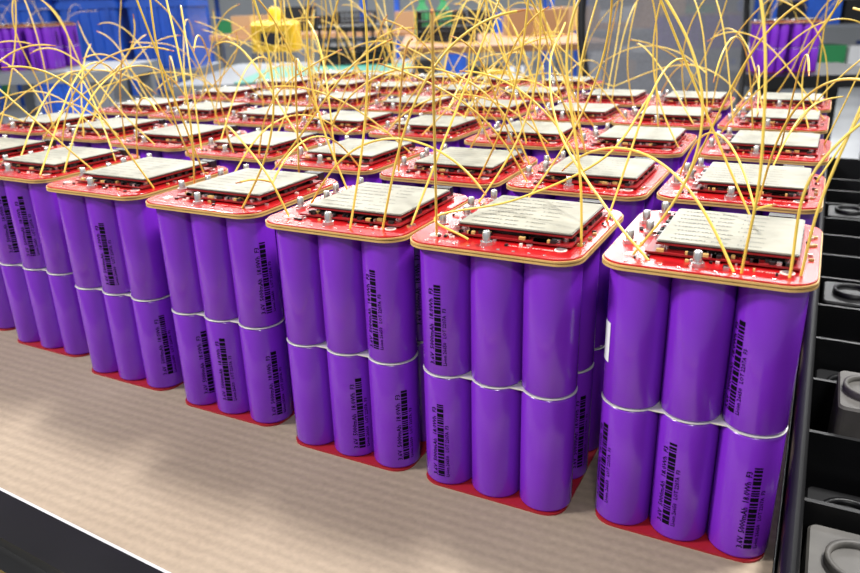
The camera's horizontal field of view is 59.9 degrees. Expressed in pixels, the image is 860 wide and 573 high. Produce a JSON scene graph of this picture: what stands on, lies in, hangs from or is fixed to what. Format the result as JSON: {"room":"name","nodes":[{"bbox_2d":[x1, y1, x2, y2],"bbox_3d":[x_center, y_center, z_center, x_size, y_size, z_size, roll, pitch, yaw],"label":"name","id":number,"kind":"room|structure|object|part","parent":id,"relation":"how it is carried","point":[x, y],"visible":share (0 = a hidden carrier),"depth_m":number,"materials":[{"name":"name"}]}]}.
{"room":"workspace","nodes":[
{"label":"workspace","id":0,"kind":"room"},
{"bbox_2d":[3,60,859,158],"bbox_3d":[-0.029,-1.080,6.008,18.000,0.050,18.000,-2,21,0],"label":"floor","id":1,"kind":"structure","parent":0,"point":[843,124],"depth_m":7.96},
{"bbox_2d":[0,84,25,111],"bbox_3d":[-6.088,-3.116,8.917,1.850,2.000,0.560,-2,21,0],"label":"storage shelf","id":2,"kind":"object","parent":1,"relation":"on","point":[4,88],"visible":0.42,"depth_m":9.29,"materials":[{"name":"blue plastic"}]},
{"bbox_2d":[0,60,158,108],"bbox_3d":[-1.430,-0.341,2.797,0.800,0.920,0.500,-2,21,0],"label":"workbench","id":3,"kind":"object","parent":1,"relation":"on","point":[149,80],"visible":0.17,"depth_m":2.45,"materials":[{"name":"grey paint"}]},
{"bbox_2d":[0,0,31,70],"bbox_3d":[-1.403,-0.862,2.511,0.101,0.255,0.096,-2,21,0],"label":"battery pack","id":4,"kind":"object","parent":3,"relation":"on","point":[7,32],"visible":0.77,"depth_m":2.50,"materials":[{"name":"purple plastic"}]},
{"bbox_2d":[22,2,65,69],"bbox_3d":[-1.306,-0.885,2.513,0.088,0.292,0.114,-2,21,0],"label":"battery pack","id":5,"kind":"object","parent":3,"relation":"on","point":[47,33],"visible":0.85,"depth_m":2.50,"materials":[{"name":"purple plastic"}]},
{"bbox_2d":[50,4,82,65],"bbox_3d":[-1.271,-0.914,2.707,0.141,0.206,0.245,4,22,14],"label":"battery pack","id":6,"kind":"object","parent":3,"relation":"on","point":[71,29],"visible":0.54,"depth_m":2.64,"materials":[{"name":"purple plastic"}]},
{"bbox_3d":[-1.430,-0.325,2.804,0.770,0.885,0.470,-2,21,0],"label":"frame","id":7,"kind":"part","parent":3,"relation":"part of","materials":[{"name":"grey paint"}]},
{"bbox_2d":[0,62,222,124],"bbox_3d":[-1.518,-0.626,3.651,1.000,0.850,0.450,-2,21,0],"label":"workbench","id":8,"kind":"object","parent":1,"relation":"on","point":[31,99],"visible":0.09,"depth_m":3.62,"materials":[{"name":"grey paint"}]},
{"bbox_2d":[0,0,59,23],"bbox_3d":[-1.793,-1.166,3.443,0.280,0.320,0.360,-2,21,0],"label":"tote","id":9,"kind":"object","parent":8,"relation":"on","point":[47,15],"visible":0.32,"depth_m":3.25,"materials":[{"name":"plastic"}]},
{"bbox_2d":[54,0,134,61],"bbox_3d":[-1.493,-1.174,3.443,0.280,0.320,0.360,-2,21,0],"label":"tote","id":10,"kind":"object","parent":8,"relation":"on","point":[95,12],"visible":0.6,"depth_m":3.28,"materials":[{"name":"plastic"}]},
{"bbox_3d":[-1.518,-0.609,3.658,0.970,0.815,0.420,-2,21,0],"label":"frame","id":11,"kind":"part","parent":8,"relation":"part of","materials":[{"name":"grey paint"}]},
{"bbox_2d":[123,0,212,68],"bbox_3d":[-1.193,-1.183,3.443,0.280,0.320,0.360,-2,21,0],"label":"tote","id":12,"kind":"object","parent":8,"relation":"on","point":[193,10],"visible":0.75,"depth_m":3.30,"materials":[{"name":"plastic"}]},
{"bbox_2d":[87,78,182,100],"bbox_3d":[-3.889,-3.177,8.917,1.850,2.000,0.560,-2,21,0],"label":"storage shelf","id":13,"kind":"object","parent":1,"relation":"on","point":[127,84],"visible":0.06,"depth_m":9.01,"materials":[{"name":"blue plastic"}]},
{"bbox_2d":[250,7,304,62],"bbox_3d":[-0.912,-1.150,4.636,0.280,1.100,0.300,-2,21,0],"label":"machine","id":14,"kind":"object","parent":1,"relation":"on","point":[271,36],"visible":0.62,"depth_m":4.39,"materials":[{"name":"yellow paint"}]},
{"bbox_3d":[-0.923,-1.546,4.426,0.140,0.210,0.190,-2,21,0],"label":"panel","id":15,"kind":"part","parent":14,"relation":"part of","materials":[{"name":"yellow"}]},
{"bbox_2d":[206,0,368,67],"bbox_3d":[-1.689,-3.237,8.917,1.850,2.000,0.560,-2,21,0],"label":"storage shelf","id":16,"kind":"object","parent":1,"relation":"on","point":[224,26],"visible":0.16,"depth_m":8.76,"materials":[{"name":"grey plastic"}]},
{"bbox_2d":[173,59,413,96],"bbox_3d":[-0.516,-0.573,3.468,0.900,0.830,1.100,-2,21,0],"label":"workbench","id":17,"kind":"object","parent":1,"relation":"on","point":[230,76],"visible":0.11,"depth_m":3.13,"materials":[{"name":"grey paint"}]},
{"bbox_2d":[234,63,410,83],"bbox_3d":[-0.415,-0.904,3.156,0.660,0.004,0.750,-2,21,0],"label":"mat","id":18,"kind":"object","parent":17,"relation":"on","point":[249,79],"visible":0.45,"depth_m":3.26,"materials":[{"name":"teal"}]},
{"bbox_2d":[317,23,393,65],"bbox_3d":[-0.364,-1.180,3.634,0.350,0.174,0.271,-4,21,-5],"label":"wire basket","id":19,"kind":"object","parent":17,"relation":"on","point":[334,59],"visible":0.76,"depth_m":3.54,"materials":[{"name":"black"}]},
{"bbox_2d":[209,29,444,72],"bbox_3d":[-0.953,-1.912,6.967,2.200,0.870,0.800,-2,21,0],"label":"workbench","id":20,"kind":"object","parent":1,"relation":"on","point":[401,32],"visible":0.04,"depth_m":6.45,"materials":[{"name":"brown wood"}]},
{"bbox_2d":[231,15,268,34],"bbox_3d":[-1.566,-2.378,6.784,0.400,0.161,0.302,-2,21,0],"label":"cardboard box","id":21,"kind":"object","parent":20,"relation":"on","point":[242,21],"visible":0.39,"depth_m":6.63,"materials":[{"name":"brown cardboard"}]},
{"bbox_2d":[335,10,376,31],"bbox_3d":[-0.667,-2.409,6.780,0.350,0.174,0.271,-2,21,0],"label":"wire basket","id":22,"kind":"object","parent":20,"relation":"on","point":[338,17],"visible":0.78,"depth_m":6.68,"materials":[{"name":"black metal"}]},
{"bbox_2d":[395,11,434,29],"bbox_3d":[-0.117,-2.453,6.877,0.400,0.161,0.302,-2,21,0],"label":"cardboard box","id":23,"kind":"object","parent":20,"relation":"on","point":[406,18],"visible":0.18,"depth_m":6.73,"materials":[{"name":"brown cardboard"}]},
{"bbox_2d":[0,392,793,572],"bbox_3d":[-0.199,0.312,1.085,1.227,0.852,1.188,9,23,26],"label":"cart","id":24,"kind":"object","parent":1,"relation":"on","point":[33,539],"visible":0.02,"depth_m":0.37,"materials":[{"name":"black plastic"}]},
{"bbox_2d":[0,329,791,572],"bbox_3d":[-0.186,-0.083,0.936,1.186,0.004,1.084,9,23,26],"label":"cardboard sheet","id":25,"kind":"object","parent":24,"relation":"on","point":[180,487],"visible":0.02,"depth_m":0.40,"materials":[{"name":"beige cardboard"}]},
{"bbox_2d":[0,0,134,330],"bbox_3d":[-0.343,-0.119,0.636,0.133,0.285,0.157,9,23,26],"label":"battery pack","id":26,"kind":"object","parent":25,"relation":"on","point":[12,147],"visible":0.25,"depth_m":0.62,"materials":[{"name":"purple"}]},
{"bbox_2d":[0,41,155,115],"bbox_3d":[-0.388,-0.141,0.670,0.251,0.302,0.126,-2,21,0],"label":"battery pack","id":27,"kind":"object","parent":25,"relation":"on","point":[7,107],"visible":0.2,"depth_m":0.68,"materials":[{"name":"purple"}]},
{"bbox_2d":[0,0,172,149],"bbox_3d":[-0.377,-0.155,0.755,0.232,0.268,0.102,6,22,20],"label":"battery pack","id":28,"kind":"object","parent":25,"relation":"on","point":[88,134],"visible":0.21,"depth_m":0.70,"materials":[{"name":"purple"}]},
{"bbox_2d":[0,0,180,139],"bbox_3d":[-0.381,-0.186,0.814,0.146,0.284,0.186,9,23,26],"label":"battery pack","id":29,"kind":"object","parent":25,"relation":"on","point":[17,129],"visible":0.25,"depth_m":0.76,"materials":[{"name":"purple"}]},
{"bbox_2d":[0,47,185,356],"bbox_3d":[-0.286,-0.083,0.626,0.136,0.220,0.173,9,23,26],"label":"battery pack","id":30,"kind":"object","parent":25,"relation":"on","point":[35,263],"visible":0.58,"depth_m":0.56,"materials":[{"name":"purple plastic"}]},
{"bbox_2d":[0,0,227,390],"bbox_3d":[-0.242,-0.092,0.520,0.187,0.310,0.123,9,23,26],"label":"battery pack","id":31,"kind":"object","parent":25,"relation":"on","point":[113,240],"visible":0.8,"depth_m":0.51,"materials":[{"name":"purple plastic"}]},
{"bbox_2d":[78,0,193,118],"bbox_3d":[-0.348,-0.231,0.920,0.123,0.292,0.181,-7,21,-13],"label":"battery pack","id":32,"kind":"object","parent":25,"relation":"on","point":[129,108],"visible":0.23,"depth_m":0.87,"materials":[{"name":"purple"}]},
{"bbox_2d":[30,0,246,160],"bbox_3d":[-0.227,-0.124,0.661,0.201,0.269,0.132,9,23,26],"label":"battery pack","id":33,"kind":"object","parent":25,"relation":"on","point":[165,142],"visible":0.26,"depth_m":0.65,"materials":[{"name":"purple"}]},
{"bbox_2d":[99,4,319,124],"bbox_3d":[-0.229,-0.174,0.817,0.226,0.252,0.127,9,23,26],"label":"battery pack","id":34,"kind":"object","parent":25,"relation":"on","point":[206,115],"visible":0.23,"depth_m":0.81,"materials":[{"name":"purple"}]},
{"bbox_2d":[134,11,287,102],"bbox_3d":[-0.278,-0.215,0.935,0.159,0.248,0.242,9,23,25],"label":"battery pack","id":35,"kind":"object","parent":25,"relation":"on","point":[228,91],"visible":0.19,"depth_m":0.98,"materials":[{"name":"purple"}]},
{"bbox_2d":[192,0,322,107],"bbox_3d":[-0.267,-0.235,0.921,0.189,0.294,0.218,9,23,26],"label":"battery pack","id":36,"kind":"object","parent":25,"relation":"on","point":[255,99],"visible":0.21,"depth_m":0.92,"materials":[{"name":"purple"}]},
{"bbox_2d":[180,0,341,173],"bbox_3d":[-0.143,-0.119,0.628,0.122,0.278,0.242,-15,24,-30],"label":"battery pack","id":37,"kind":"object","parent":25,"relation":"on","point":[220,151],"visible":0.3,"depth_m":0.60,"materials":[{"name":"purple"}]},
{"bbox_2d":[210,0,317,90],"bbox_3d":[-0.240,-0.309,1.150,0.161,0.269,0.198,-5,21,-9],"label":"battery pack","id":38,"kind":"object","parent":25,"relation":"on","point":[299,81],"visible":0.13,"depth_m":1.09,"materials":[{"name":"purple"}]},
{"bbox_2d":[145,0,392,426],"bbox_3d":[-0.085,-0.079,0.515,0.137,0.282,0.223,6,22,20],"label":"battery pack","id":39,"kind":"object","parent":25,"relation":"on","point":[220,253],"visible":0.89,"depth_m":0.46,"materials":[{"name":"purple plastic"}]},
{"bbox_2d":[250,0,373,93],"bbox_3d":[-0.169,-0.286,1.086,0.145,0.268,0.197,-16,25,-33],"label":"battery pack","id":40,"kind":"object","parent":25,"relation":"on","point":[340,87],"visible":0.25,"depth_m":1.03,"materials":[{"name":"purple"}]},
{"bbox_2d":[213,0,420,132],"bbox_3d":[-0.127,-0.192,0.803,0.151,0.291,0.234,9,23,26],"label":"battery pack","id":41,"kind":"object","parent":25,"relation":"on","point":[249,120],"visible":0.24,"depth_m":0.76,"materials":[{"name":"purple"}]},
{"bbox_2d":[215,0,423,190],"bbox_3d":[-0.072,-0.089,0.565,0.151,0.265,0.286,-7,21,-14],"label":"battery pack","id":42,"kind":"object","parent":25,"relation":"on","point":[379,156],"visible":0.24,"depth_m":0.55,"materials":[{"name":"purple"}]},
{"bbox_2d":[252,0,409,113],"bbox_3d":[-0.112,-0.218,0.909,0.324,0.264,0.107,15,26,36],"label":"battery pack","id":43,"kind":"object","parent":25,"relation":"on","point":[356,98],"visible":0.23,"depth_m":0.87,"materials":[{"name":"purple"}]},
{"bbox_2d":[298,0,365,80],"bbox_3d":[-0.171,-0.353,1.196,0.088,0.316,0.148,9,23,25],"label":"battery pack","id":44,"kind":"object","parent":25,"relation":"on","point":[332,72],"visible":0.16,"depth_m":1.20,"materials":[{"name":"purple"}]},
{"bbox_2d":[284,0,446,145],"bbox_3d":[-0.065,-0.142,0.722,0.139,0.253,0.129,9,23,25],"label":"battery pack","id":45,"kind":"object","parent":25,"relation":"on","point":[346,121],"visible":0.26,"depth_m":0.70,"materials":[{"name":"purple"}]},
{"bbox_2d":[312,0,435,98],"bbox_3d":[-0.071,-0.272,0.980,0.144,0.311,0.173,2,21,8],"label":"battery pack","id":46,"kind":"object","parent":25,"relation":"on","point":[408,88],"visible":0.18,"depth_m":0.98,"materials":[{"name":"purple"}]},
{"bbox_2d":[225,0,525,471],"bbox_3d":[-0.044,-0.063,0.427,0.210,0.312,0.103,9,23,26],"label":"battery pack","id":47,"kind":"object","parent":25,"relation":"on","point":[350,269],"visible":0.88,"depth_m":0.41,"materials":[{"name":"purple plastic"}]},
{"bbox_2d":[330,1,460,83],"bbox_3d":[-0.066,-0.355,1.216,0.171,0.298,0.194,9,23,25],"label":"battery pack","id":48,"kind":"object","parent":25,"relation":"on","point":[378,79],"visible":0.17,"depth_m":1.16,"materials":[{"name":"purple"}]},
{"bbox_2d":[361,10,513,120],"bbox_3d":[0.021,-0.182,0.839,0.177,0.239,0.123,9,23,26],"label":"battery pack","id":49,"kind":"object","parent":25,"relation":"on","point":[390,105],"visible":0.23,"depth_m":0.82,"materials":[{"name":"purple"}]},
{"bbox_2d":[403,0,488,85],"bbox_3d":[0.041,-0.336,1.137,0.200,0.314,0.110,-19,27,-38],"label":"battery pack","id":50,"kind":"object","parent":25,"relation":"on","point":[439,78],"visible":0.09,"depth_m":1.09,"materials":[{"name":"purple"}]},
{"bbox_2d":[380,0,549,198],"bbox_3d":[0.011,-0.073,0.478,0.113,0.292,0.196,9,23,25],"label":"battery pack","id":51,"kind":"object","parent":25,"relation":"on","point":[483,165],"visible":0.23,"depth_m":0.50,"materials":[{"name":"purple"}]},
{"bbox_2d":[369,0,561,151],"bbox_3d":[0.037,-0.144,0.685,0.157,0.276,0.292,9,23,26],"label":"battery pack","id":52,"kind":"object","parent":25,"relation":"on","point":[420,128],"visible":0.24,"depth_m":0.66,"materials":[{"name":"purple"}]},
{"bbox_2d":[369,0,565,102],"bbox_3d":[0.044,-0.250,0.944,0.231,0.291,0.137,-2,21,-1],"label":"battery pack","id":53,"kind":"object","parent":25,"relation":"on","point":[451,89],"visible":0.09,"depth_m":0.93,"materials":[{"name":"purple"}]},
{"bbox_2d":[349,0,590,166],"bbox_3d":[0.032,-0.135,0.652,0.215,0.282,0.120,2,21,9],"label":"battery pack","id":54,"kind":"object","parent":25,"relation":"on","point":[529,138],"visible":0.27,"depth_m":0.61,"materials":[{"name":"purple"}]},
{"bbox_2d":[329,0,669,239],"bbox_3d":[0.043,-0.076,0.503,0.229,0.279,0.108,4,21,14],"label":"battery pack","id":55,"kind":"object","parent":25,"relation":"on","point":[642,179],"visible":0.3,"depth_m":0.47,"materials":[{"name":"purple"}]},
{"bbox_2d":[462,0,570,91],"bbox_3d":[0.130,-0.314,1.102,0.187,0.292,0.203,9,23,26],"label":"battery pack","id":56,"kind":"object","parent":25,"relation":"on","point":[520,83],"visible":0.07,"depth_m":1.04,"materials":[{"name":"purple"}]},
{"bbox_2d":[436,0,601,129],"bbox_3d":[0.100,-0.189,0.819,0.137,0.261,0.163,9,23,26],"label":"battery pack","id":57,"kind":"object","parent":25,"relation":"on","point":[494,111],"visible":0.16,"depth_m":0.77,"materials":[{"name":"purple"}]},
{"bbox_2d":[434,0,608,109],"bbox_3d":[0.118,-0.260,0.925,0.210,0.318,0.159,2,21,10],"label":"battery pack","id":58,"kind":"object","parent":25,"relation":"on","point":[506,96],"visible":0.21,"depth_m":0.89,"materials":[{"name":"purple"}]},
{"bbox_2d":[456,0,628,130],"bbox_3d":[0.106,-0.179,0.768,0.188,0.279,0.101,9,23,26],"label":"battery pack","id":59,"kind":"object","parent":25,"relation":"on","point":[599,114],"visible":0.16,"depth_m":0.73,"materials":[{"name":"purple"}]},
{"bbox_2d":[410,0,689,515],"bbox_3d":[0.045,-0.037,0.380,0.096,0.293,0.237,12,25,33],"label":"battery pack","id":60,"kind":"object","parent":25,"relation":"on","point":[515,289],"visible":1,"depth_m":0.37,"materials":[{"name":"purple plastic"}]},
{"bbox_2d":[440,0,696,184],"bbox_3d":[0.081,-0.117,0.595,0.232,0.288,0.179,9,23,25],"label":"battery pack","id":61,"kind":"object","parent":25,"relation":"on","point":[671,146],"visible":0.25,"depth_m":0.58,"materials":[{"name":"purple"}]},
{"bbox_2d":[506,0,648,110],"bbox_3d":[0.197,-0.232,0.896,0.138,0.282,0.197,-12,23,-25],"label":"battery pack","id":62,"kind":"object","parent":25,"relation":"on","point":[622,97],"visible":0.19,"depth_m":0.84,"materials":[{"name":"purple"}]},
{"bbox_2d":[461,0,693,96],"bbox_3d":[0.204,-0.255,0.986,0.302,0.262,0.146,9,23,25],"label":"battery pack","id":63,"kind":"object","parent":25,"relation":"on","point":[588,80],"visible":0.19,"depth_m":0.99,"materials":[{"name":"purple"}]},
{"bbox_2d":[524,0,720,164],"bbox_3d":[0.181,-0.169,0.717,0.196,0.293,0.110,2,21,10],"label":"battery pack","id":64,"kind":"object","parent":25,"relation":"on","point":[689,118],"visible":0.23,"depth_m":0.69,"materials":[{"name":"purple"}]},
{"bbox_2d":[630,0,773,130],"bbox_3d":[0.305,-0.189,0.787,0.186,0.274,0.137,17,28,40],"label":"battery pack","id":65,"kind":"object","parent":25,"relation":"on","point":[715,99],"visible":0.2,"depth_m":0.80,"materials":[{"name":"purple"}]},
{"bbox_2d":[549,0,859,562],"bbox_3d":[0.126,-0.053,0.362,0.173,0.330,0.131,9,23,26],"label":"battery pack","id":66,"kind":"object","parent":25,"relation":"on","point":[707,310],"visible":1,"depth_m":0.34,"materials":[{"name":"purple plastic"}]},
{"bbox_2d":[604,0,831,116],"bbox_3d":[0.335,-0.177,0.779,0.201,0.257,0.276,-7,21,-14],"label":"battery pack","id":67,"kind":"object","parent":25,"relation":"on","point":[777,100],"visible":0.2,"depth_m":0.76,"materials":[{"name":"purple"}]},
{"bbox_2d":[656,0,859,225],"bbox_3d":[0.220,-0.042,0.440,0.158,0.250,0.325,9,23,26],"label":"battery pack","id":68,"kind":"object","parent":25,"relation":"on","point":[781,187],"visible":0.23,"depth_m":0.43,"materials":[{"name":"purple"}]},
{"bbox_2d":[697,0,859,175],"bbox_3d":[0.265,-0.101,0.538,0.250,0.290,0.173,-13,23,-27],"label":"battery pack","id":69,"kind":"object","parent":25,"relation":"on","point":[806,149],"visible":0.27,"depth_m":0.54,"materials":[{"name":"purple"}]},
{"bbox_2d":[706,0,859,138],"bbox_3d":[0.328,-0.165,0.732,0.160,0.268,0.211,9,23,26],"label":"battery pack","id":70,"kind":"object","parent":25,"relation":"on","point":[814,122],"visible":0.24,"depth_m":0.66,"materials":[{"name":"purple"}]},
{"bbox_2d":[394,0,553,81],"bbox_3d":[0.510,-3.297,8.917,1.850,2.000,0.560,-2,21,0],"label":"storage shelf","id":71,"kind":"object","parent":1,"relation":"on","point":[461,64],"visible":0.12,"depth_m":8.93,"materials":[{"name":"blue plastic"}]},
{"bbox_2d":[400,32,577,75],"bbox_3d":[0.419,-1.137,4.815,1.150,0.880,1.600,-2,21,0],"label":"workbench","id":72,"kind":"object","parent":1,"relation":"on","point":[493,43],"visible":0.16,"depth_m":4.00,"materials":[{"name":"brown wood"}]},
{"bbox_2d":[414,0,429,34],"bbox_3d":[-0.049,-1.791,4.989,0.110,0.240,0.108,9,23,26],"label":"bottle","id":73,"kind":"object","parent":72,"relation":"on","point":[422,6],"visible":0.41,"depth_m":4.94,"materials":[{"name":"green plastic"}]},
{"bbox_2d":[436,0,451,25],"bbox_3d":[0.090,-1.813,5.036,0.110,0.240,0.108,9,23,26],"label":"bottle","id":74,"kind":"object","parent":72,"relation":"on","point":[443,4],"visible":0.33,"depth_m":4.99,"materials":[{"name":"green plastic"}]},
{"bbox_2d":[416,9,477,42],"bbox_3d":[0.106,-1.552,4.439,0.350,0.174,0.271,0,21,5],"label":"wire basket","id":75,"kind":"object","parent":72,"relation":"on","point":[445,31],"visible":0.69,"depth_m":4.34,"materials":[{"name":"black metal"}]},
{"bbox_3d":[0.419,-1.121,4.821,1.120,0.845,1.570,-2,21,0],"label":"frame","id":76,"kind":"part","parent":72,"relation":"part of","materials":[{"name":"grey paint"}]},
{"bbox_2d":[503,8,568,35],"bbox_3d":[0.702,-1.775,5.003,0.400,0.161,0.302,-2,21,0],"label":"cardboard box","id":77,"kind":"object","parent":72,"relation":"on","point":[518,19],"visible":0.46,"depth_m":4.87,"materials":[{"name":"brown cardboard"}]},
{"bbox_2d":[572,0,580,76],"bbox_3d":[2.709,-3.358,8.917,1.850,2.000,0.560,-2,21,0],"label":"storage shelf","id":78,"kind":"object","parent":1,"relation":"on","point":[575,52],"visible":0.02,"depth_m":9.35,"materials":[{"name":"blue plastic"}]},
{"bbox_2d":[515,21,749,74],"bbox_3d":[1.845,-2.060,7.154,2.000,0.870,0.800,-2,21,0],"label":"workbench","id":79,"kind":"object","parent":1,"relation":"on","point":[528,54],"visible":0.03,"depth_m":6.77,"materials":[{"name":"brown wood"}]},
{"bbox_3d":[1.845,-2.043,7.160,1.970,0.835,0.770,-2,21,0],"label":"frame","id":80,"kind":"part","parent":79,"relation":"part of","materials":[{"name":"grey paint"}]},
{"bbox_2d":[551,6,577,25],"bbox_3d":[1.332,-2.493,6.877,0.400,0.161,0.302,-2,21,0],"label":"cardboard box","id":81,"kind":"object","parent":79,"relation":"on","point":[569,7],"visible":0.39,"depth_m":6.73,"materials":[{"name":"brown cardboard"}]},
{"bbox_2d":[577,0,749,112],"bbox_3d":[0.663,-0.163,1.628,0.599,1.309,0.661,-7,21,-13],"label":"partition","id":82,"kind":"object","parent":1,"relation":"on","point":[736,13],"visible":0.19,"depth_m":1.71,"materials":[{"name":"fabric"}]},
{"bbox_2d":[743,43,792,97],"bbox_3d":[1.232,-0.662,3.506,0.700,0.880,0.450,-2,21,0],"label":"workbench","id":83,"kind":"object","parent":1,"relation":"on","point":[746,89],"visible":0.02,"depth_m":3.25,"materials":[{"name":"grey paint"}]},
{"bbox_3d":[1.233,-0.646,3.512,0.670,0.845,0.420,-2,21,0],"label":"frame","id":84,"kind":"part","parent":83,"relation":"part of","materials":[{"name":"grey paint"}]},
{"bbox_2d":[745,62,859,158],"bbox_3d":[1.144,-0.251,2.430,0.420,0.880,0.400,-2,21,0],"label":"tool cart","id":85,"kind":"object","parent":1,"relation":"on","point":[835,69],"visible":0.13,"depth_m":2.11,"materials":[{"name":"black plastic"}]},
{"bbox_2d":[746,0,806,72],"bbox_3d":[1.046,-0.752,2.191,0.206,0.230,0.104,-5,21,-8],"label":"battery pack","id":86,"kind":"object","parent":85,"relation":"on","point":[777,38],"visible":0.77,"depth_m":2.17,"materials":[{"name":"purple plastic"}]},
{"bbox_3d":[1.144,-0.235,2.437,0.390,0.845,0.370,-2,21,0],"label":"frame","id":87,"kind":"part","parent":85,"relation":"part of","materials":[{"name":"white plastic"}]},
{"bbox_2d":[783,0,834,71],"bbox_3d":[1.101,-0.751,2.183,0.215,0.232,0.096,-2,21,0],"label":"battery pack","id":88,"kind":"object","parent":85,"relation":"on","point":[798,25],"visible":0.78,"depth_m":2.16,"materials":[{"name":"purple plastic"}]},
{"bbox_2d":[749,0,859,65],"bbox_3d":[4.934,-3.419,8.916,1.900,2.000,0.560,-2,21,0],"label":"storage shelf","id":89,"kind":"object","parent":1,"relation":"on","point":[840,53],"visible":0.32,"depth_m":8.79,"materials":[{"name":"blue plastic"}]},
{"bbox_3d":[4.909,-3.418,8.916,1.850,2.000,0.560,-2,21,0],"label":"frame","id":90,"kind":"part","parent":89,"relation":"part of","materials":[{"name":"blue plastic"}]},
{"bbox_2d":[773,157,859,572],"bbox_3d":[0.484,0.417,0.720,0.332,0.880,1.060,9,23,26],"label":"crate","id":91,"kind":"object","parent":1,"relation":"on","point":[819,523],"visible":0.91,"depth_m":0.44,"materials":[{"name":"black plastic"}]},
{"bbox_3d":[-2.936,-1.245,6.130,0.280,0.320,0.360,-2,21,0],"label":"tote","id":92,"kind":"object","parent":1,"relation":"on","visible":0},
{"bbox_2d":[36,83,91,114],"bbox_3d":[-2.944,-1.545,6.016,0.280,0.320,0.360,-2,21,0],"label":"tote","id":93,"kind":"object","parent":92,"relation":"on","point":[60,90],"visible":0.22,"depth_m":5.88,"materials":[{"name":"plastic"}]},
{"bbox_3d":[0.112,-0.274,2.678,0.550,0.800,0.350,-2,21,0],"label":"tool cart","id":94,"kind":"object","parent":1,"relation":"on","visible":0},
{"bbox_2d":[476,69,508,78],"bbox_3d":[0.221,-0.691,2.521,0.200,0.084,0.040,10,24,29],"label":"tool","id":95,"kind":"object","parent":94,"relation":"on","point":[497,72],"visible":0.12,"depth_m":2.50,"materials":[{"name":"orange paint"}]},
{"bbox_2d":[208,0,859,65],"bbox_3d":[-0.169,-6.185,13.749,18.000,4.000,0.100,-2,21,0],"label":"wall","id":96,"kind":"structure","parent":0,"point":[849,35],"depth_m":14.07,"materials":[{"name":"grey paint"}]}
]}

